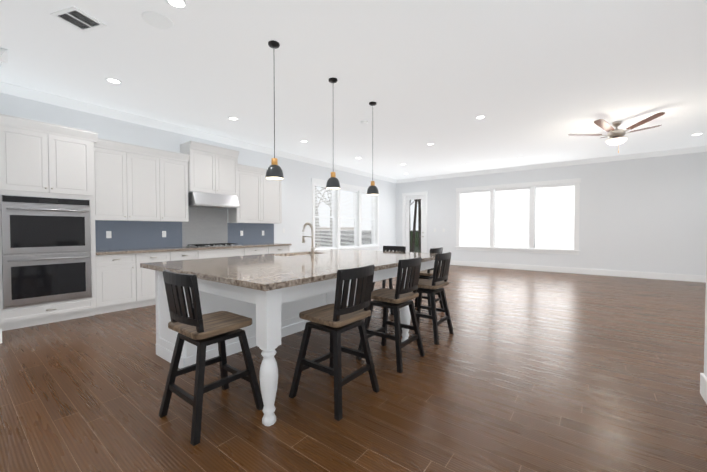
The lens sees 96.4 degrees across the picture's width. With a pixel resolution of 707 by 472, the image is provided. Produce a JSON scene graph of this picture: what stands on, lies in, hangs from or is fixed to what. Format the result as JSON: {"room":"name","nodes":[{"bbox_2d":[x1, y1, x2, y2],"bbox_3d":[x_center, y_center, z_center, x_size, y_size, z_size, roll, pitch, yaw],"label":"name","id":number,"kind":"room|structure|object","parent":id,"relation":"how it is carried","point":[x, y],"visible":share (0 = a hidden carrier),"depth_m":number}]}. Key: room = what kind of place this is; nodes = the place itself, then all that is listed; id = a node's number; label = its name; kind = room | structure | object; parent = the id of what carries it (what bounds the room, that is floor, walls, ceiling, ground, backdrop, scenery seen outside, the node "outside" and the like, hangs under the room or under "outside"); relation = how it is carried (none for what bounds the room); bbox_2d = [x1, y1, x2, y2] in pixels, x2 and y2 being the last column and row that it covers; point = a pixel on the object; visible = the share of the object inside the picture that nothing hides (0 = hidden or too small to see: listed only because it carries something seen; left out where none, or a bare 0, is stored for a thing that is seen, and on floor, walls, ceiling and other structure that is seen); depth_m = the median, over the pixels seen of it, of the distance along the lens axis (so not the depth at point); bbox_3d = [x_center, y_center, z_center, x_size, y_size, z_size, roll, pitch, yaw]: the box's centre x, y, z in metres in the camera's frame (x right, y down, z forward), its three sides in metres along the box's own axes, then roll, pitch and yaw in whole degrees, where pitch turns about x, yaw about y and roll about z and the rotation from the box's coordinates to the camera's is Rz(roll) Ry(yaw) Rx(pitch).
{"room":"kitchen","nodes":[
{"label":"kitchen","id":0,"kind":"room"},
{"bbox_2d":[0,93,395,251],"bbox_3d":[-2.974,-0.482,6.672,0.250,3.180,15.400,1,1,38],"label":"wall","id":1,"kind":"structure","parent":0,"point":[296,193],"depth_m":7.90},
{"bbox_2d":[0,47,7,86],"bbox_3d":[-4.207,-1.956,3.713,1.140,0.115,0.115,1,1,38],"label":"crown molding","id":2,"kind":"structure","parent":1,"relation":"attached to","point":[3,52],"depth_m":3.43},
{"bbox_2d":[106,231,111,237],"bbox_3d":[-3.983,-0.022,5.148,0.006,0.116,0.070,1,1,38],"label":"electrical outlet plate","id":3,"kind":"object","parent":1,"relation":"attached to","point":[108,234],"depth_m":5.14},
{"bbox_2d":[96,138,163,221],"bbox_3d":[-3.745,-0.863,5.190,0.328,1.220,1.022,1,1,38],"label":"upper cabinet","id":4,"kind":"object","parent":1,"relation":"attached to","point":[129,178],"depth_m":5.09},
{"bbox_2d":[164,150,191,221],"bbox_3d":[-3.337,-0.873,5.718,0.328,1.220,0.541,1,1,38],"label":"upper cabinet","id":5,"kind":"object","parent":1,"relation":"attached to","point":[176,208],"depth_m":5.66},
{"bbox_2d":[0,83,395,182],"bbox_3d":[-1.544,-2.046,8.206,0.100,0.115,10.455,1,1,38],"label":"crown molding","id":6,"kind":"structure","parent":1,"relation":"attached to","point":[23,92],"depth_m":5.55},
{"bbox_2d":[180,141,243,209],"bbox_3d":[-2.805,-1.159,6.262,0.498,1.170,0.980,1,1,38],"label":"upper cabinet","id":7,"kind":"object","parent":1,"relation":"attached to","point":[215,175],"depth_m":6.15},
{"bbox_2d":[228,166,281,225],"bbox_3d":[-2.209,-0.903,7.178,0.328,1.220,1.190,1,1,38],"label":"upper cabinet","id":8,"kind":"object","parent":1,"relation":"attached to","point":[262,196],"depth_m":7.05},
{"bbox_2d":[311,178,379,249],"bbox_3d":[-0.176,-0.570,10.202,0.260,2.145,3.450,1,1,38],"label":"window","id":9,"kind":"structure","parent":1,"relation":"in","point":[370,199],"depth_m":10.05},
{"bbox_2d":[0,265,706,471],"bbox_3d":[1.478,1.236,3.267,11.500,0.120,15.400,1,1,38],"label":"floor","id":10,"kind":"structure","parent":0,"point":[528,371],"depth_m":2.38},
{"bbox_2d":[0,114,99,330],"bbox_3d":[-4.213,-0.150,4.312,0.677,2.610,0.960,1,1,38],"label":"tall cabinet","id":11,"kind":"object","parent":10,"relation":"on","point":[70,197],"depth_m":4.12},
{"bbox_2d":[0,194,91,309],"bbox_3d":[-4.077,0.182,4.217,0.341,1.380,0.839,1,1,38],"label":"double oven","id":12,"kind":"object","parent":11,"relation":"in","point":[46,241],"depth_m":4.07},
{"bbox_2d":[100,254,143,313],"bbox_3d":[-3.772,0.705,4.949,0.618,0.875,0.561,1,1,38],"label":"base cabinet","id":13,"kind":"object","parent":10,"relation":"on","point":[121,288],"depth_m":4.78},
{"bbox_2d":[100,242,291,253],"bbox_3d":[-2.816,0.223,6.148,0.653,0.040,3.639,1,1,38],"label":"countertop","id":14,"kind":"structure","parent":13,"relation":"on","point":[147,249],"depth_m":5.75},
{"bbox_2d":[140,250,175,305],"bbox_3d":[-3.485,0.697,5.321,0.618,0.875,0.622,1,1,38],"label":"base cabinet","id":15,"kind":"object","parent":10,"relation":"on","point":[147,276],"depth_m":5.11},
{"bbox_2d":[176,250,203,260],"bbox_3d":[-3.188,0.690,5.705,0.618,0.875,0.592,1,1,38],"label":"base cabinet","id":16,"kind":"object","parent":10,"relation":"on","point":[180,254],"depth_m":5.57},
{"bbox_2d":[158,270,263,445],"bbox_3d":[-0.962,0.710,2.143,0.488,0.976,0.493,1,1,38],"label":"stool","id":17,"kind":"object","parent":10,"relation":"on","point":[198,329],"visible":1,"depth_m":2.01},
{"bbox_2d":[204,250,243,258],"bbox_3d":[-2.776,0.679,6.238,0.618,0.875,1.001,1,1,38],"label":"base cabinet","id":18,"kind":"object","parent":10,"relation":"on","point":[207,253],"depth_m":6.06},
{"bbox_2d":[244,246,271,255],"bbox_3d":[-2.286,0.666,6.872,0.618,0.875,0.722,1,1,38],"label":"base cabinet","id":19,"kind":"object","parent":10,"relation":"on","point":[248,250],"depth_m":6.69},
{"bbox_2d":[272,246,289,253],"bbox_3d":[-1.917,0.657,7.350,0.618,0.875,0.610,1,1,38],"label":"base cabinet","id":20,"kind":"object","parent":10,"relation":"on","point":[275,249],"depth_m":7.18},
{"bbox_2d":[151,261,441,425],"bbox_3d":[-0.404,0.731,3.640,1.874,0.876,2.844,1,1,38],"label":"kitchen island","id":21,"kind":"object","parent":10,"relation":"on","point":[273,295],"depth_m":2.89},
{"bbox_2d":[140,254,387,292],"bbox_3d":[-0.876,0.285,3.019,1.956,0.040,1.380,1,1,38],"label":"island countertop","id":22,"kind":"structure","parent":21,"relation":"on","point":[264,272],"depth_m":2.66},
{"bbox_2d":[272,253,423,268],"bbox_3d":[-0.225,0.268,3.861,1.956,0.040,0.750,1,1,38],"label":"island countertop","id":23,"kind":"structure","parent":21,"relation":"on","point":[392,262],"depth_m":3.71},
{"bbox_2d":[288,253,299,256],"bbox_3d":[-0.737,0.375,4.259,0.424,0.212,0.774,1,1,38],"label":"sink","id":24,"kind":"object","parent":23,"relation":"in","point":[289,254],"depth_m":4.42},
{"bbox_2d":[302,222,317,254],"bbox_3d":[-0.573,0.032,4.178,0.223,0.422,0.137,1,1,38],"label":"faucet","id":25,"kind":"object","parent":23,"relation":"on","point":[303,237],"visible":1,"depth_m":4.12},
{"bbox_2d":[304,249,436,260],"bbox_3d":[0.258,0.256,4.486,1.956,0.040,0.830,1,1,38],"label":"island countertop","id":26,"kind":"structure","parent":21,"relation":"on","point":[371,253],"depth_m":4.33},
{"bbox_2d":[289,265,379,420],"bbox_3d":[-0.137,0.706,2.381,0.493,0.976,0.488,1,1,38],"label":"stool","id":27,"kind":"object","parent":10,"relation":"on","point":[337,318],"visible":1,"depth_m":2.26},
{"bbox_2d":[370,246,405,314],"bbox_3d":[0.529,0.654,4.939,0.488,0.976,0.493,1,1,38],"label":"stool","id":28,"kind":"object","parent":10,"relation":"on","point":[396,248],"visible":0.19,"depth_m":5.05},
{"bbox_2d":[356,257,424,372],"bbox_3d":[0.367,0.692,3.065,0.493,0.976,0.488,1,1,38],"label":"stool","id":29,"kind":"object","parent":10,"relation":"on","point":[398,297],"visible":0.88,"depth_m":2.94},
{"bbox_2d":[400,252,453,344],"bbox_3d":[0.862,0.679,3.731,0.493,0.976,0.488,1,1,38],"label":"stool","id":30,"kind":"object","parent":10,"relation":"on","point":[434,285],"visible":0.79,"depth_m":3.58},
{"bbox_2d":[415,247,443,314],"bbox_3d":[1.047,0.658,4.738,0.493,0.976,0.488,1,1,38],"label":"stool","id":31,"kind":"object","parent":10,"relation":"on","point":[426,274],"visible":0.35,"depth_m":4.56},
{"bbox_2d":[0,0,706,179],"bbox_3d":[1.478,-2.063,3.201,11.500,0.120,15.400,1,1,38],"label":"ceiling","id":32,"kind":"structure","parent":0,"point":[535,82],"depth_m":3.90},
{"bbox_2d":[50,6,106,31],"bbox_3d":[-2.528,-1.991,2.914,0.310,0.012,0.270,0,1,18],"label":"ceiling vent","id":33,"kind":"object","parent":32,"relation":"in","point":[77,18],"visible":1,"depth_m":2.90},
{"bbox_2d":[105,78,121,83],"bbox_3d":[-3.118,-2.018,4.106,0.175,0.005,0.164,1,1,38],"label":"recessed light","id":34,"kind":"object","parent":32,"relation":"in","point":[112,80],"depth_m":4.10},
{"bbox_2d":[141,11,173,28],"bbox_3d":[-1.813,-1.994,2.930,0.254,0.005,0.254,1,1,38],"label":"ceiling speaker","id":35,"kind":"object","parent":32,"relation":"attached to","point":[157,20],"visible":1,"depth_m":2.92},
{"bbox_2d":[165,0,187,8],"bbox_3d":[-1.502,-1.990,2.696,0.157,0.005,0.148,1,1,38],"label":"recessed light","id":36,"kind":"object","parent":32,"relation":"in","point":[180,4],"depth_m":2.71},
{"bbox_2d":[265,40,283,179],"bbox_3d":[-0.829,-1.305,3.308,0.188,1.399,0.188,1,1,38],"label":"pendant light","id":37,"kind":"object","parent":32,"relation":"hanging from","point":[274,171],"visible":0.98,"depth_m":3.28},
{"bbox_2d":[326,77,339,188],"bbox_3d":[-0.264,-1.321,4.099,0.188,1.399,0.188,1,1,38],"label":"pendant light","id":38,"kind":"object","parent":32,"relation":"hanging from","point":[333,182],"visible":1,"depth_m":4.05},
{"bbox_2d":[367,102,378,194],"bbox_3d":[0.295,-1.336,4.854,0.188,1.399,0.188,1,1,38],"label":"pendant light","id":39,"kind":"object","parent":32,"relation":"hanging from","point":[372,189],"visible":1,"depth_m":4.81},
{"bbox_2d":[475,115,485,118],"bbox_3d":[2.182,-2.044,5.431,0.151,0.005,0.160,1,1,38],"label":"recessed light","id":40,"kind":"object","parent":32,"relation":"in","point":[481,116],"depth_m":5.45},
{"bbox_2d":[568,112,664,152],"bbox_3d":[4.719,-1.766,5.752,1.358,0.574,1.397,1,1,38],"label":"fan light","id":41,"kind":"object","parent":32,"relation":"hanging from","point":[615,136],"visible":1,"depth_m":5.60},
{"bbox_2d":[396,152,706,275],"bbox_3d":[6.207,-0.532,9.151,11.250,3.180,0.250,1,1,38],"label":"wall","id":42,"kind":"structure","parent":0,"point":[649,214],"depth_m":8.35},
{"bbox_2d":[406,195,423,252],"bbox_3d":[2.339,-0.261,12.034,0.786,2.513,0.106,1,1,38],"label":"door","id":43,"kind":"structure","parent":42,"relation":"in","point":[408,199],"depth_m":12.16},
{"bbox_2d":[402,191,427,252],"bbox_3d":[2.370,-0.325,12.072,1.050,2.650,0.226,1,1,38],"label":"door frame","id":44,"kind":"structure","parent":42,"relation":"attached to","point":[404,195],"depth_m":12.02},
{"bbox_2d":[455,178,580,254],"bbox_3d":[5.011,-0.566,10.005,3.550,2.145,0.260,1,1,38],"label":"window","id":45,"kind":"structure","parent":42,"relation":"in","point":[554,226],"depth_m":9.81},
{"bbox_2d":[396,146,706,182],"bbox_3d":[5.958,-2.063,9.092,10.890,0.115,0.100,1,1,38],"label":"crown molding","id":46,"kind":"structure","parent":42,"relation":"attached to","point":[694,149],"depth_m":8.89},
{"bbox_2d":[450,260,705,282],"bbox_3d":[6.538,0.986,8.758,9.670,0.160,0.016,1,1,38],"label":"baseboard","id":47,"kind":"structure","parent":42,"relation":"attached to","point":[681,277],"depth_m":8.73},
{"bbox_2d":[704,252,706,377],"bbox_3d":[0.417,-0.336,-0.653,0.165,3.180,7.450,1,1,38],"label":"wall","id":48,"kind":"structure","parent":0,"point":[705,357],"depth_m":2.34},
{"bbox_2d":[700,373,706,403],"bbox_3d":[0.359,1.172,-0.549,0.016,0.160,7.436,1,1,38],"label":"baseboard","id":49,"kind":"structure","parent":48,"relation":"attached to","point":[703,380],"depth_m":2.31},
{"label":"outside","id":50,"kind":"structure","parent":0,"visible":0},
{"bbox_2d":[321,242,420,252],"bbox_3d":[-0.671,1.100,25.841,100.000,0.150,100.000,1,1,38],"label":"ground","id":51,"kind":"structure","parent":50,"point":[416,249],"depth_m":30.82},
{"bbox_2d":[315,186,420,251],"bbox_3d":[-3.574,-5.206,18.760,26.555,12.764,27.116,1,1,38],"label":"tree","id":52,"kind":"object","parent":51,"relation":"on","point":[414,225],"depth_m":19.51},
{"bbox_2d":[320,227,417,242],"bbox_3d":[6.916,0.319,13.644,53.100,1.900,50.000,1,1,38],"label":"fence","id":53,"kind":"object","parent":51,"relation":"on","point":[363,238],"visible":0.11,"depth_m":38.75},
{"bbox_2d":[411,231,418,246],"bbox_3d":[-0.867,0.118,16.690,35.048,3.880,32.310,1,1,38],"label":"hedge","id":54,"kind":"object","parent":51,"relation":"on","point":[416,239],"depth_m":28.70}
]}

